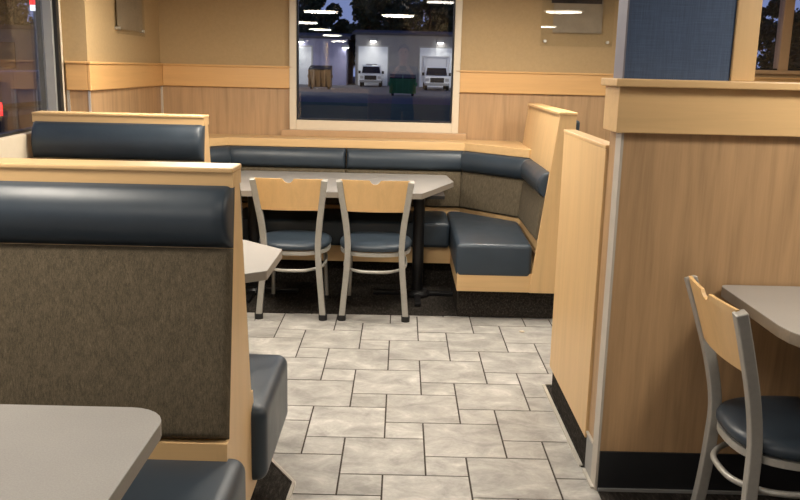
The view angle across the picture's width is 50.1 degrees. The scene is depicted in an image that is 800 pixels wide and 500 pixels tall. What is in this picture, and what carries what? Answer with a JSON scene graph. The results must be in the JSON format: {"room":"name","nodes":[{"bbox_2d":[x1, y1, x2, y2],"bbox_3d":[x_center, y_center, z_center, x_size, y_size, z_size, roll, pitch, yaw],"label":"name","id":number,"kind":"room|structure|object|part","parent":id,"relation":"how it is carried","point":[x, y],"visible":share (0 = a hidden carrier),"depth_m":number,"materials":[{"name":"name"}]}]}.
{"room":"eatery","nodes":[
{"label":"eatery","id":0,"kind":"room"},
{"bbox_2d":[60,0,161,113],"bbox_3d":[-1.942,-1.137,5.826,0.200,2.750,1.544,1,12,0],"label":"wall","id":1,"kind":"structure","parent":0,"point":[89,33],"depth_m":5.39,"materials":[{"name":"paint"}]},
{"bbox_2d":[67,90,70,110],"bbox_3d":[-1.981,-0.387,5.191,0.015,1.145,0.011,1,12,0],"label":"trim","id":2,"kind":"structure","parent":1,"relation":"attached to","point":[68,91],"depth_m":5.08,"materials":[{"name":"metal"}]},
{"bbox_2d":[65,61,86,63],"bbox_3d":[-1.904,-1.102,5.029,0.125,0.015,0.029,1,12,0],"label":"trim","id":3,"kind":"structure","parent":1,"relation":"attached to","point":[66,62],"depth_m":5.01,"materials":[{"name":"beige wood"}]},
{"bbox_2d":[65,64,87,89],"bbox_3d":[-1.906,-1.021,5.050,0.125,0.153,0.021,1,12,0],"label":"trim","id":4,"kind":"structure","parent":1,"relation":"attached to","point":[76,74],"depth_m":5.04,"materials":[{"name":"beige wood"}]},
{"bbox_2d":[88,91,91,111],"bbox_3d":[-1.856,-0.384,5.193,0.012,1.145,0.010,1,12,0],"label":"trim","id":5,"kind":"structure","parent":1,"relation":"attached to","point":[89,92],"depth_m":5.08,"materials":[{"name":"metal"}]},
{"bbox_2d":[86,61,162,64],"bbox_3d":[-1.825,-1.261,5.784,0.028,0.015,1.573,1,12,0],"label":"trim","id":6,"kind":"structure","parent":1,"relation":"attached to","point":[87,62],"depth_m":5.62,"materials":[{"name":"beige wood"}]},
{"bbox_2d":[87,64,162,90],"bbox_3d":[-1.831,-1.179,5.806,0.020,0.153,1.565,1,12,0],"label":"trim","id":7,"kind":"structure","parent":1,"relation":"attached to","point":[99,76],"depth_m":5.61,"materials":[{"name":"beige wood"}]},
{"bbox_2d":[115,0,144,36],"bbox_3d":[-1.810,-1.753,5.707,0.033,0.620,0.600,1,12,0],"label":"picture","id":8,"kind":"object","parent":1,"relation":"attached to","point":[129,12],"visible":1,"depth_m":5.73,"materials":[{"name":"glass"}]},
{"bbox_2d":[247,312,600,499],"bbox_3d":[0.962,1.650,-0.216,6.600,0.060,14.900,1,12,0],"label":"floor","id":9,"kind":"structure","parent":0,"point":[381,407],"depth_m":3.90,"materials":[{"name":"grey tile"}]},
{"bbox_2d":[31,111,210,162],"bbox_3d":[-1.474,-0.073,4.468,0.951,1.246,0.958,1,12,0],"label":"bench","id":10,"kind":"object","parent":9,"relation":"on","point":[54,134],"visible":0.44,"depth_m":4.48,"materials":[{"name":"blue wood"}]},
{"bbox_3d":[-1.494,-0.234,4.525,0.904,0.479,0.132,1,12,0],"label":"panel","id":11,"kind":"part","parent":10,"relation":"part of","materials":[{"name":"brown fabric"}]},
{"bbox_3d":[-1.482,-0.720,4.550,0.906,0.014,0.126,1,12,0],"label":"cap rail","id":12,"kind":"part","parent":10,"relation":"part of","materials":[{"name":"brown wood"}]},
{"bbox_3d":[-1.057,-0.195,4.660,0.030,1.032,0.530,1,12,0],"label":"panel","id":13,"kind":"part","parent":10,"relation":"part of","materials":[{"name":"brown wood"}]},
{"bbox_2d":[250,462,291,499],"bbox_3d":[-1.313,0.943,2.714,1.826,0.006,3.310,1,12,0],"label":"floor","id":14,"kind":"structure","parent":9,"relation":"on","point":[275,485],"depth_m":3.14,"materials":[{"name":"brown carpet"}]},
{"bbox_2d":[0,404,161,499],"bbox_3d":[-1.106,0.787,1.656,1.150,0.744,0.745,1,12,0],"label":"dining table","id":15,"kind":"object","parent":14,"relation":"on","point":[48,452],"visible":1,"depth_m":1.73,"materials":[{"name":"grey laminate"}]},
{"bbox_2d":[0,158,287,499],"bbox_3d":[-1.040,0.368,2.436,1.264,1.246,1.385,1,12,0],"label":"bench","id":16,"kind":"object","parent":14,"relation":"on","point":[122,283],"visible":0.94,"depth_m":2.26,"materials":[{"name":"brown fabric"}]},
{"bbox_3d":[-1.060,0.240,2.284,1.218,0.503,0.137,1,12,0],"label":"panel","id":17,"kind":"part","parent":16,"relation":"part of","materials":[{"name":"brown fabric"}]},
{"bbox_3d":[-1.048,-0.235,2.308,1.219,0.014,0.126,1,12,0],"label":"cap rail","id":18,"kind":"part","parent":16,"relation":"part of","materials":[{"name":"brown wood"}]},
{"bbox_3d":[-1.061,0.279,2.417,1.216,1.036,0.470,1,12,0],"label":"frame","id":19,"kind":"part","parent":16,"relation":"part of","materials":[{"name":"brown wood"}]},
{"bbox_3d":[-1.067,0.543,2.335,1.158,0.113,0.170,1,12,0],"label":"seat rail","id":20,"kind":"part","parent":16,"relation":"part of","materials":[{"name":"brown wood"}]},
{"bbox_2d":[121,459,245,499],"bbox_3d":[-1.038,0.712,2.074,1.244,0.263,0.535,1,12,0],"label":"seat cushion","id":21,"kind":"object","parent":16,"relation":"on","point":[158,479],"depth_m":2.16,"materials":[{"name":"blue leather"}]},
{"bbox_3d":[-0.467,0.295,2.418,0.030,1.032,0.530,1,12,0],"label":"panel","id":22,"kind":"part","parent":16,"relation":"part of","materials":[{"name":"brown wood"}]},
{"bbox_2d":[249,354,287,479],"bbox_3d":[-1.034,0.535,2.906,1.244,0.263,0.535,1,12,0],"label":"seat cushion","id":23,"kind":"object","parent":16,"relation":"on","point":[268,372],"depth_m":2.78,"materials":[{"name":"blue leather"}]},
{"bbox_2d":[243,240,281,282],"bbox_3d":[-1.138,0.376,3.588,1.252,0.744,0.655,1,12,0],"label":"dining table","id":24,"kind":"object","parent":14,"relation":"on","point":[260,260],"visible":0.07,"depth_m":3.45,"materials":[{"name":"grey laminate"}]},
{"bbox_2d":[271,458,295,499],"bbox_3d":[-0.533,0.938,2.811,0.437,0.010,3.292,-1,12,-12],"label":"trim","id":25,"kind":"structure","parent":14,"relation":"on","point":[273,461],"depth_m":3.19,"materials":[{"name":"metal"}]},
{"bbox_2d":[249,177,331,320],"bbox_3d":[-0.658,-0.046,5.337,0.455,0.878,0.605,1,12,0],"label":"dining chair","id":26,"kind":"object","parent":9,"relation":"on","point":[267,193],"visible":0.85,"depth_m":5.12,"materials":[{"name":"wood"}]},
{"bbox_3d":[-0.845,-0.009,5.120,0.069,0.869,0.150,3,12,9],"label":"leg","id":27,"kind":"part","parent":26,"relation":"part of","materials":[{"name":"metal"}]},
{"bbox_3d":[-0.833,0.110,5.645,0.026,0.415,0.062,-3,13,-20],"label":"leg","id":28,"kind":"part","parent":26,"relation":"part of","materials":[{"name":"metal"}]},
{"bbox_3d":[-0.651,-0.325,5.013,0.400,0.195,0.088,1,12,0],"label":"backrest","id":29,"kind":"part","parent":26,"relation":"part of","materials":[{"name":"beige wood"}]},
{"bbox_3d":[-0.658,-0.066,5.366,0.451,0.057,0.470,1,12,0],"label":"seat","id":30,"kind":"part","parent":26,"relation":"part of","materials":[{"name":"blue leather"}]},
{"bbox_3d":[-0.659,-0.025,5.375,0.441,0.023,0.459,1,12,0],"label":"seat frame","id":31,"kind":"part","parent":26,"relation":"part of","materials":[{"name":"metal"}]},
{"bbox_3d":[-0.473,0.000,5.120,0.083,0.868,0.140,1,12,0],"label":"leg","id":32,"kind":"part","parent":26,"relation":"part of","materials":[{"name":"metal"}]},
{"bbox_3d":[-0.491,0.118,5.646,0.026,0.415,0.062,6,13,20],"label":"leg","id":33,"kind":"part","parent":26,"relation":"part of","materials":[{"name":"metal"}]},
{"bbox_2d":[245,281,462,316],"bbox_3d":[-0.339,0.246,6.108,3.250,0.006,1.555,1,12,0],"label":"floor","id":34,"kind":"structure","parent":9,"relation":"on","point":[363,301],"depth_m":5.65,"materials":[{"name":"black tile"}]},
{"bbox_2d":[240,170,453,306],"bbox_3d":[-0.499,-0.103,5.917,1.848,0.744,1.054,1,12,0],"label":"dining table","id":35,"kind":"object","parent":34,"relation":"on","point":[425,186],"visible":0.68,"depth_m":5.80,"materials":[{"name":"grey laminate"}]},
{"bbox_3d":[0.131,-0.376,5.706,0.320,0.022,0.320,1,12,0],"label":"mounting plate","id":36,"kind":"part","parent":35,"relation":"part of","materials":[{"name":"black metal"}]},
{"bbox_2d":[209,103,579,318],"bbox_3d":[-0.362,-0.378,5.944,2.875,1.282,1.596,1,12,0],"label":"banquette","id":37,"kind":"object","parent":34,"relation":"on","point":[503,195],"visible":0.51,"depth_m":6.02,"materials":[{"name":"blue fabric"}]},
{"bbox_3d":[-0.844,-0.482,6.421,0.867,0.268,0.068,1,12,0],"label":"panel","id":38,"kind":"part","parent":37,"relation":"part of","materials":[{"name":"brown fabric"}]},
{"bbox_2d":[242,207,449,247],"bbox_3d":[-0.412,-0.170,6.186,1.514,0.180,0.530,1,12,0],"label":"seat cushion","id":39,"kind":"object","parent":37,"relation":"on","point":[437,219],"depth_m":5.93,"materials":[{"name":"blue leather"}]},
{"bbox_3d":[-0.402,-0.448,5.940,2.790,0.426,1.555,1,12,0],"label":"frame","id":40,"kind":"part","parent":37,"relation":"part of","materials":[{"name":"blue plastic"}]},
{"bbox_3d":[-0.408,-0.205,5.992,2.790,0.070,1.555,1,12,0],"label":"seat rail","id":41,"kind":"part","parent":37,"relation":"part of","materials":[{"name":"blue plastic"}]},
{"bbox_3d":[0.029,-0.462,6.422,0.867,0.268,0.068,1,12,0],"label":"panel","id":42,"kind":"part","parent":37,"relation":"part of","materials":[{"name":"brown fabric"}]},
{"bbox_3d":[-0.419,0.033,5.944,2.680,0.117,1.388,1,12,0],"label":"seat","id":43,"kind":"part","parent":37,"relation":"part of","materials":[{"name":"brown wood"}]},
{"bbox_3d":[-0.392,0.173,6.000,2.740,0.179,1.335,1,12,0],"label":"kick plate","id":44,"kind":"part","parent":37,"relation":"part of","materials":[{"name":"grey carpet"}]},
{"bbox_2d":[447,211,531,275],"bbox_3d":[0.590,-0.061,5.837,0.487,0.207,1.240,1,12,0],"label":"seat cushion","id":45,"kind":"object","parent":37,"relation":"on","point":[479,243],"depth_m":5.28,"materials":[{"name":"blue leather"}]},
{"bbox_3d":[0.662,-0.404,6.216,0.070,0.268,0.592,-10,16,-43],"label":"panel","id":46,"kind":"part","parent":37,"relation":"part of","materials":[{"name":"brown fabric"}]},
{"bbox_3d":[0.864,-0.270,5.607,0.071,0.268,0.832,1,12,0],"label":"panel","id":47,"kind":"part","parent":37,"relation":"part of","materials":[{"name":"brown fabric"}]},
{"bbox_3d":[0.974,-0.766,5.737,0.133,0.344,1.290,1,12,0],"label":"panel","id":48,"kind":"part","parent":37,"relation":"part of","materials":[{"name":"brown wood"}]},
{"bbox_3d":[0.918,-0.267,5.169,0.224,1.087,0.030,1,12,0],"label":"panel","id":49,"kind":"part","parent":37,"relation":"part of","materials":[{"name":"brown wood"}]},
{"bbox_2d":[336,179,413,322],"bbox_3d":[-0.152,-0.035,5.343,0.455,0.878,0.605,1,12,0],"label":"dining chair","id":50,"kind":"object","parent":9,"relation":"on","point":[354,195],"visible":1,"depth_m":5.14,"materials":[{"name":"wood"}]},
{"bbox_3d":[-0.339,0.002,5.125,0.069,0.869,0.150,3,12,9],"label":"leg","id":51,"kind":"part","parent":50,"relation":"part of","materials":[{"name":"metal"}]},
{"bbox_3d":[-0.327,0.121,5.651,0.026,0.415,0.062,-3,13,-20],"label":"leg","id":52,"kind":"part","parent":50,"relation":"part of","materials":[{"name":"metal"}]},
{"bbox_3d":[-0.145,-0.315,5.019,0.400,0.195,0.088,1,12,0],"label":"backrest","id":53,"kind":"part","parent":50,"relation":"part of","materials":[{"name":"beige wood"}]},
{"bbox_3d":[-0.152,-0.055,5.372,0.451,0.057,0.470,1,12,0],"label":"seat","id":54,"kind":"part","parent":50,"relation":"part of","materials":[{"name":"blue leather"}]},
{"bbox_3d":[-0.153,-0.015,5.381,0.441,0.023,0.459,1,12,0],"label":"seat frame","id":55,"kind":"part","parent":50,"relation":"part of","materials":[{"name":"metal"}]},
{"bbox_3d":[0.033,0.010,5.126,0.069,0.869,0.150,-1,12,-9],"label":"leg","id":56,"kind":"part","parent":50,"relation":"part of","materials":[{"name":"metal"}]},
{"bbox_2d":[546,385,584,466],"bbox_3d":[0.995,0.768,3.796,0.565,0.006,0.885,1,12,0],"label":"baseboard","id":57,"kind":"structure","parent":9,"relation":"on","point":[549,387],"depth_m":3.80,"materials":[{"name":"black rubber"}]},
{"bbox_2d":[542,384,581,466],"bbox_3d":[0.740,0.758,3.801,0.078,0.010,0.887,1,12,0],"label":"trim","id":58,"kind":"structure","parent":57,"relation":"on","point":[559,419],"depth_m":3.72,"materials":[{"name":"metal"}]},
{"bbox_2d":[550,129,608,464],"bbox_3d":[0.762,0.150,3.634,0.060,1.258,0.827,1,12,0],"label":"wall","id":59,"kind":"structure","parent":57,"relation":"on","point":[585,156],"depth_m":3.53,"materials":[{"name":"brown wood"}]},
{"bbox_3d":[0.755,0.710,3.733,0.048,0.121,0.785,1,12,0],"label":"kick plate","id":60,"kind":"part","parent":59,"relation":"part of","materials":[{"name":"black rubber"}]},
{"bbox_2d":[582,78,799,494],"bbox_3d":[2.494,0.187,3.087,3.596,1.501,0.244,1,12,0],"label":"wall","id":61,"kind":"structure","parent":9,"relation":"on","point":[703,176],"depth_m":3.00,"materials":[{"name":"brown laminate"}]},
{"bbox_3d":[0.722,0.796,3.257,0.018,0.157,0.168,1,12,0],"label":"trim","id":62,"kind":"part","parent":61,"relation":"part of","materials":[{"name":"metal"}]},
{"bbox_2d":[613,0,736,80],"bbox_3d":[0.947,-1.199,2.822,0.363,1.249,0.124,1,12,0],"label":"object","id":63,"kind":"structure","parent":61,"relation":"on","point":[656,39],"depth_m":2.87,"materials":[{"name":"blue fabric"}]},
{"bbox_3d":[2.503,0.930,3.170,3.543,0.014,0.010,1,12,0],"label":"trim","id":64,"kind":"part","parent":61,"relation":"part of","materials":[{"name":"grey metal"}]},
{"bbox_2d":[729,0,762,81],"bbox_3d":[1.170,-1.193,2.820,0.080,1.249,0.130,1,12,0],"label":"wood post","id":65,"kind":"object","parent":61,"relation":"on","point":[748,12],"visible":0.61,"depth_m":2.86,"materials":[{"name":"brown wood"}]},
{"bbox_2d":[597,490,799,499],"bbox_3d":[2.495,1.445,0.770,3.543,0.006,4.925,1,12,0],"label":"floor","id":66,"kind":"structure","parent":9,"relation":"on","point":[603,495],"depth_m":3.14,"materials":[{"name":"black tile"}]},
{"bbox_2d":[684,275,799,499],"bbox_3d":[1.210,0.560,2.670,0.605,0.878,0.455,1,12,0],"label":"dining chair","id":67,"kind":"object","parent":66,"relation":"on","point":[763,429],"visible":1,"depth_m":2.57,"materials":[{"name":"metal"}]},
{"bbox_3d":[0.990,0.511,2.851,0.150,0.869,0.069,3,12,9],"label":"leg","id":68,"kind":"part","parent":67,"relation":"part of","materials":[{"name":"metal"}]},
{"bbox_3d":[0.959,0.221,2.599,0.088,0.195,0.400,1,12,0],"label":"backrest","id":69,"kind":"part","parent":67,"relation":"part of","materials":[{"name":"beige wood"}]},
{"bbox_3d":[0.989,0.589,2.487,0.150,0.869,0.069,-1,12,-9],"label":"leg","id":70,"kind":"part","parent":67,"relation":"part of","materials":[{"name":"metal"}]},
{"bbox_3d":[1.243,0.547,2.667,0.470,0.057,0.451,1,12,0],"label":"seat","id":71,"kind":"part","parent":67,"relation":"part of","materials":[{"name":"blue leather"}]},
{"bbox_3d":[1.242,0.588,2.676,0.459,0.023,0.441,1,12,0],"label":"seat frame","id":72,"kind":"part","parent":67,"relation":"part of","materials":[{"name":"metal"}]},
{"bbox_2d":[721,285,799,346],"bbox_3d":[1.647,0.597,2.736,1.072,0.794,0.718,1,12,0],"label":"dining table","id":73,"kind":"object","parent":66,"relation":"on","point":[776,309],"visible":1,"depth_m":2.76,"materials":[{"name":"grey laminate"}]},
{"bbox_2d":[158,0,799,252],"bbox_3d":[1.240,-1.244,6.683,6.560,2.750,0.200,1,12,0],"label":"wall","id":74,"kind":"structure","parent":0,"point":[498,35],"depth_m":6.53,"materials":[{"name":"paint"}]},
{"bbox_2d":[161,86,163,113],"bbox_3d":[-1.846,-0.704,6.699,0.014,1.145,0.014,1,12,0],"label":"trim","id":75,"kind":"structure","parent":74,"relation":"attached to","point":[162,103],"depth_m":6.60,"materials":[{"name":"metal"}]},
{"bbox_2d":[162,65,288,87],"bbox_3d":[-1.321,-1.328,6.561,0.995,0.153,0.022,1,12,0],"label":"trim","id":76,"kind":"structure","parent":74,"relation":"attached to","point":[173,75],"depth_m":6.55,"materials":[{"name":"beige wood"}]},
{"bbox_2d":[163,63,291,67],"bbox_3d":[-1.313,-1.409,6.540,0.990,0.015,0.030,1,12,0],"label":"trim","id":77,"kind":"structure","parent":74,"relation":"attached to","point":[176,64],"depth_m":6.53,"materials":[{"name":"beige wood"}]},
{"bbox_2d":[281,0,465,139],"bbox_3d":[-0.187,-1.596,6.532,1.430,1.465,0.140,1,12,0],"label":"window","id":78,"kind":"structure","parent":74,"relation":"in","point":[310,127],"depth_m":6.61,"materials":[{"name":"beige wood"}]},
{"bbox_3d":[-0.203,-0.897,6.644,1.430,0.051,0.070,1,12,0],"label":"sill","id":79,"kind":"part","parent":78,"relation":"part of","materials":[{"name":"beige wood"}]},
{"bbox_2d":[543,0,608,46],"bbox_3d":[1.342,-1.848,6.434,0.545,0.620,0.033,1,12,0],"label":"picture","id":80,"kind":"object","parent":74,"relation":"attached to","point":[570,16],"visible":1,"depth_m":6.45,"materials":[{"name":"metal"}]},
{"bbox_2d":[552,0,601,3],"bbox_3d":[1.333,-1.992,6.400,0.380,0.285,0.001,1,12,0],"label":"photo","id":81,"kind":"object","parent":80,"relation":"attached to","point":[553,1],"depth_m":6.43},
{"bbox_2d":[553,0,603,33],"bbox_3d":[1.346,-1.887,6.424,0.370,0.500,0.002,1,12,0],"label":"print","id":82,"kind":"object","parent":80,"relation":"attached to","point":[570,16],"depth_m":6.45},
{"bbox_2d":[456,70,799,79],"bbox_3d":[2.374,-1.323,6.545,3.898,0.015,0.030,1,12,0],"label":"trim","id":83,"kind":"structure","parent":74,"relation":"attached to","point":[517,72],"depth_m":6.53,"materials":[{"name":"beige wood"}]},
{"bbox_2d":[460,72,799,95],"bbox_3d":[2.373,-1.242,6.566,3.895,0.153,0.022,1,12,0],"label":"trim","id":84,"kind":"structure","parent":74,"relation":"attached to","point":[470,82],"depth_m":6.55,"materials":[{"name":"beige wood"}]},
{"bbox_2d":[755,0,799,74],"bbox_3d":[3.109,-1.793,6.488,1.850,0.910,0.120,1,12,0],"label":"window","id":85,"kind":"structure","parent":74,"relation":"in","point":[787,7],"depth_m":6.50,"materials":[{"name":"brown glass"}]},
{"bbox_3d":[-1.957,0.389,-1.367,0.519,2.750,13.150,1,12,0],"label":"wall","id":86,"kind":"structure","parent":0,"visible":0},
{"bbox_2d":[0,0,65,157],"bbox_3d":[-1.877,-0.939,2.974,0.130,1.550,4.114,0,12,-5],"label":"window","id":87,"kind":"structure","parent":86,"relation":"in","point":[16,143],"depth_m":4.93,"materials":[{"name":"grey metal"}]},
{"label":"outside","id":88,"kind":"structure","parent":0,"visible":0},
{"bbox_2d":[299,77,450,104],"bbox_3d":[10.222,-13.600,73.747,200.000,0.200,170.000,1,12,0],"label":"ground","id":89,"kind":"structure","parent":88,"point":[351,93],"depth_m":52.97,"materials":[{"name":"grey asphalt"}]},
{"bbox_2d":[0,0,31,24],"bbox_3d":[-32.459,-21.235,72.629,5.559,13.250,5.569,1,12,0],"label":"tree","id":90,"kind":"object","parent":89,"relation":"on","point":[10,14],"visible":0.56,"depth_m":72.49,"materials":[{"name":"green plant"}]},
{"bbox_2d":[0,25,36,69],"bbox_3d":[-33.020,-13.654,59.581,22.100,3.800,10.600,1,12,0],"label":"building","id":91,"kind":"structure","parent":89,"relation":"on","point":[17,42],"depth_m":54.57,"materials":[{"name":"beige metal"}]},
{"bbox_2d":[0,69,41,132],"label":"window","id":92,"kind":"structure","parent":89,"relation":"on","point":[20,92],"depth_m":12.97,"materials":[{"name":"glass"}]},
{"bbox_2d":[0,102,2,115],"bbox_3d":[-5.792,-1.953,12.165,0.180,0.280,0.230,1,12,0],"label":"tail lamp","id":93,"kind":"object","parent":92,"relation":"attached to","point":[1,110],"depth_m":12.24,"materials":[{"name":"red plastic"}]},
{"bbox_2d":[28,16,33,24],"bbox_3d":[-35.203,-24.469,85.113,7.325,14.267,6.880,1,12,0],"label":"tree","id":94,"kind":"object","parent":89,"relation":"on","point":[30,18],"visible":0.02,"depth_m":85.63,"materials":[{"name":"green plant"}]},
{"bbox_2d":[29,0,38,69],"bbox_3d":[-19.854,-11.304,46.707,0.360,5.150,0.230,1,12,0],"label":"roadside sign","id":95,"kind":"object","parent":89,"relation":"on","point":[32,2],"visible":0.52,"depth_m":46.53,"materials":[{"name":"grey metal"}]},
{"bbox_3d":[-19.812,-13.095,46.260,0.360,0.300,0.100,1,12,0],"label":"white panel","id":96,"kind":"part","parent":95,"relation":"part of","materials":[{"name":"white plastic"}]},
{"bbox_2d":[299,0,336,32],"bbox_3d":[-10.523,-26.116,98.832,6.614,12.930,5.457,1,12,0],"label":"tree","id":97,"kind":"object","parent":89,"relation":"on","point":[308,9],"visible":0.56,"depth_m":97.85,"materials":[{"name":"green plant"}]},
{"bbox_2d":[308,65,332,88],"bbox_3d":[-6.081,-13.201,65.340,1.860,1.760,1.630,1,12,0],"label":"dumpster","id":98,"kind":"object","parent":89,"relation":"on","point":[318,75],"visible":0.97,"depth_m":64.71,"materials":[{"name":"brown paint"}]},
{"bbox_3d":[-6.489,-13.918,65.189,0.810,0.315,1.630,1,12,0],"label":"lid","id":99,"kind":"part","parent":98,"relation":"part of","materials":[{"name":"black plastic"}]},
{"bbox_3d":[-5.639,-13.898,65.191,0.810,0.315,1.630,1,12,0],"label":"lid","id":100,"kind":"part","parent":98,"relation":"part of","materials":[{"name":"black plastic"}]},
{"bbox_2d":[309,2,342,32],"bbox_3d":[-8.860,-24.514,100.967,5.235,8.992,4.691,1,12,0],"label":"tree","id":101,"kind":"object","parent":89,"relation":"on","point":[332,13],"visible":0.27,"depth_m":98.91,"materials":[{"name":"green plant"}]},
{"bbox_2d":[299,33,355,84],"bbox_3d":[-10.842,-19.286,85.805,12.250,4.950,12.800,1,12,0],"label":"building","id":102,"kind":"structure","parent":89,"relation":"on","point":[336,50],"depth_m":80.06,"materials":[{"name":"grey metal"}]},
{"bbox_3d":[-9.305,-17.338,80.120,2.240,3.570,0.040,1,12,0],"label":"door frame","id":103,"kind":"part","parent":102,"relation":"part of","materials":[{"name":"grey metal"}]},
{"bbox_2d":[333,18,354,67],"bbox_3d":[-7.052,-24.159,103.361,4.192,7.390,4.141,1,12,0],"label":"tree","id":104,"kind":"object","parent":89,"relation":"on","point":[340,26],"visible":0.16,"depth_m":101.18,"materials":[{"name":"green plant"}]},
{"bbox_2d":[344,0,381,65],"bbox_3d":[-4.140,-24.631,98.125,4.632,10.614,6.119,1,12,0],"label":"tree","id":105,"kind":"object","parent":89,"relation":"on","point":[364,11],"visible":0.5,"depth_m":96.12,"materials":[{"name":"green plant"}]},
{"bbox_2d":[358,64,383,86],"bbox_3d":[-2.629,-16.136,78.919,2.320,2.015,5.320,1,12,0],"label":"pickup truck","id":106,"kind":"object","parent":89,"relation":"on","point":[371,73],"visible":1,"depth_m":77.56,"materials":[{"name":"white paint"}]},
{"bbox_2d":[364,75,375,79],"bbox_3d":[-2.643,-15.411,76.472,1.072,0.380,0.050,1,12,0],"label":"grille","id":107,"kind":"object","parent":106,"relation":"attached to","point":[366,77],"depth_m":76.45,"materials":[{"name":"black plastic"}]},
{"bbox_2d":[370,0,422,30],"bbox_3d":[-0.716,-26.237,99.389,6.720,13.385,6.946,1,12,0],"label":"tree","id":108,"kind":"object","parent":89,"relation":"on","point":[385,7],"visible":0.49,"depth_m":97.26,"materials":[{"name":"green plant"}]},
{"bbox_2d":[352,30,452,86],"bbox_3d":[9.040,-19.484,87.735,27.200,5.450,12.800,1,12,0],"label":"building","id":109,"kind":"structure","parent":89,"relation":"on","point":[396,52],"depth_m":81.82,"materials":[{"name":"beige metal"}]},
{"bbox_3d":[-2.597,-17.695,82.064,3.040,3.770,0.040,1,12,0],"label":"door frame","id":110,"kind":"part","parent":109,"relation":"part of","materials":[{"name":"grey metal"}]},
{"bbox_3d":[3.801,-17.547,82.073,4.040,3.770,0.040,1,12,0],"label":"door frame","id":111,"kind":"part","parent":109,"relation":"part of","materials":[{"name":"grey metal"}]},
{"bbox_2d":[388,74,416,95],"bbox_3d":[0.170,-10.345,53.656,1.810,1.310,1.630,1,12,0],"label":"dumpster","id":112,"kind":"object","parent":89,"relation":"on","point":[398,83],"visible":0.98,"depth_m":53.01,"materials":[{"name":"green paint"}]},
{"bbox_3d":[-0.230,-10.874,53.545,0.785,0.248,1.630,1,12,0],"label":"lid","id":113,"kind":"part","parent":112,"relation":"part of","materials":[{"name":"black plastic"}]},
{"bbox_3d":[0.595,-10.855,53.546,0.785,0.248,1.630,1,12,0],"label":"lid","id":114,"kind":"part","parent":112,"relation":"part of","materials":[{"name":"black plastic"}]},
{"bbox_2d":[395,0,453,30],"bbox_3d":[3.582,-26.386,101.816,8.693,12.866,7.031,1,12,0],"label":"tree","id":115,"kind":"object","parent":89,"relation":"on","point":[427,25],"visible":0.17,"depth_m":100.93,"materials":[{"name":"green plant"}]},
{"bbox_2d":[421,56,450,90],"bbox_3d":[3.003,-14.910,72.003,2.382,2.745,7.320,1,12,0],"label":"box truck","id":116,"kind":"object","parent":89,"relation":"on","point":[435,69],"visible":1,"depth_m":70.05,"materials":[{"name":"white paint"}]},
{"bbox_2d":[430,78,443,82],"bbox_3d":[2.977,-13.620,68.653,1.100,0.380,0.050,1,12,0],"label":"grille","id":117,"kind":"object","parent":116,"relation":"attached to","point":[432,80],"depth_m":68.63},
{"bbox_2d":[430,0,453,31],"bbox_3d":[7.085,-25.722,96.185,7.472,14.064,5.313,1,12,0],"label":"tree","id":118,"kind":"object","parent":89,"relation":"on","point":[443,19],"visible":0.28,"depth_m":95.38,"materials":[{"name":"green plant"}]},
{"bbox_2d":[757,7,767,50],"bbox_3d":[39.242,-22.408,98.065,7.050,11.063,6.029,1,12,0],"label":"tree","id":119,"kind":"object","parent":89,"relation":"on","point":[763,15],"visible":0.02,"depth_m":96.05,"materials":[{"name":"green plant"}]},
{"bbox_2d":[756,0,799,68],"bbox_3d":[43.204,-21.956,95.037,8.850,11.409,7.551,1,12,0],"label":"tree","id":120,"kind":"object","parent":89,"relation":"on","point":[768,27],"visible":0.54,"depth_m":94.10,"materials":[{"name":"green plant"}]},
{"bbox_2d":[788,33,799,67],"bbox_3d":[46.475,-22.334,97.065,7.742,11.763,7.314,1,12,0],"label":"tree","id":121,"kind":"object","parent":89,"relation":"on","point":[794,54],"visible":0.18,"depth_m":95.40,"materials":[{"name":"green plant"}]},
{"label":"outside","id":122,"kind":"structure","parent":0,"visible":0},
{"bbox_2d":[299,102,449,120],"bbox_3d":[10.076,-4.975,32.643,100.000,0.080,16.000,1,12,0],"label":"lawn","id":123,"kind":"structure","parent":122,"point":[331,110],"depth_m":32.90,"materials":[{"name":"green plant"}]}
]}

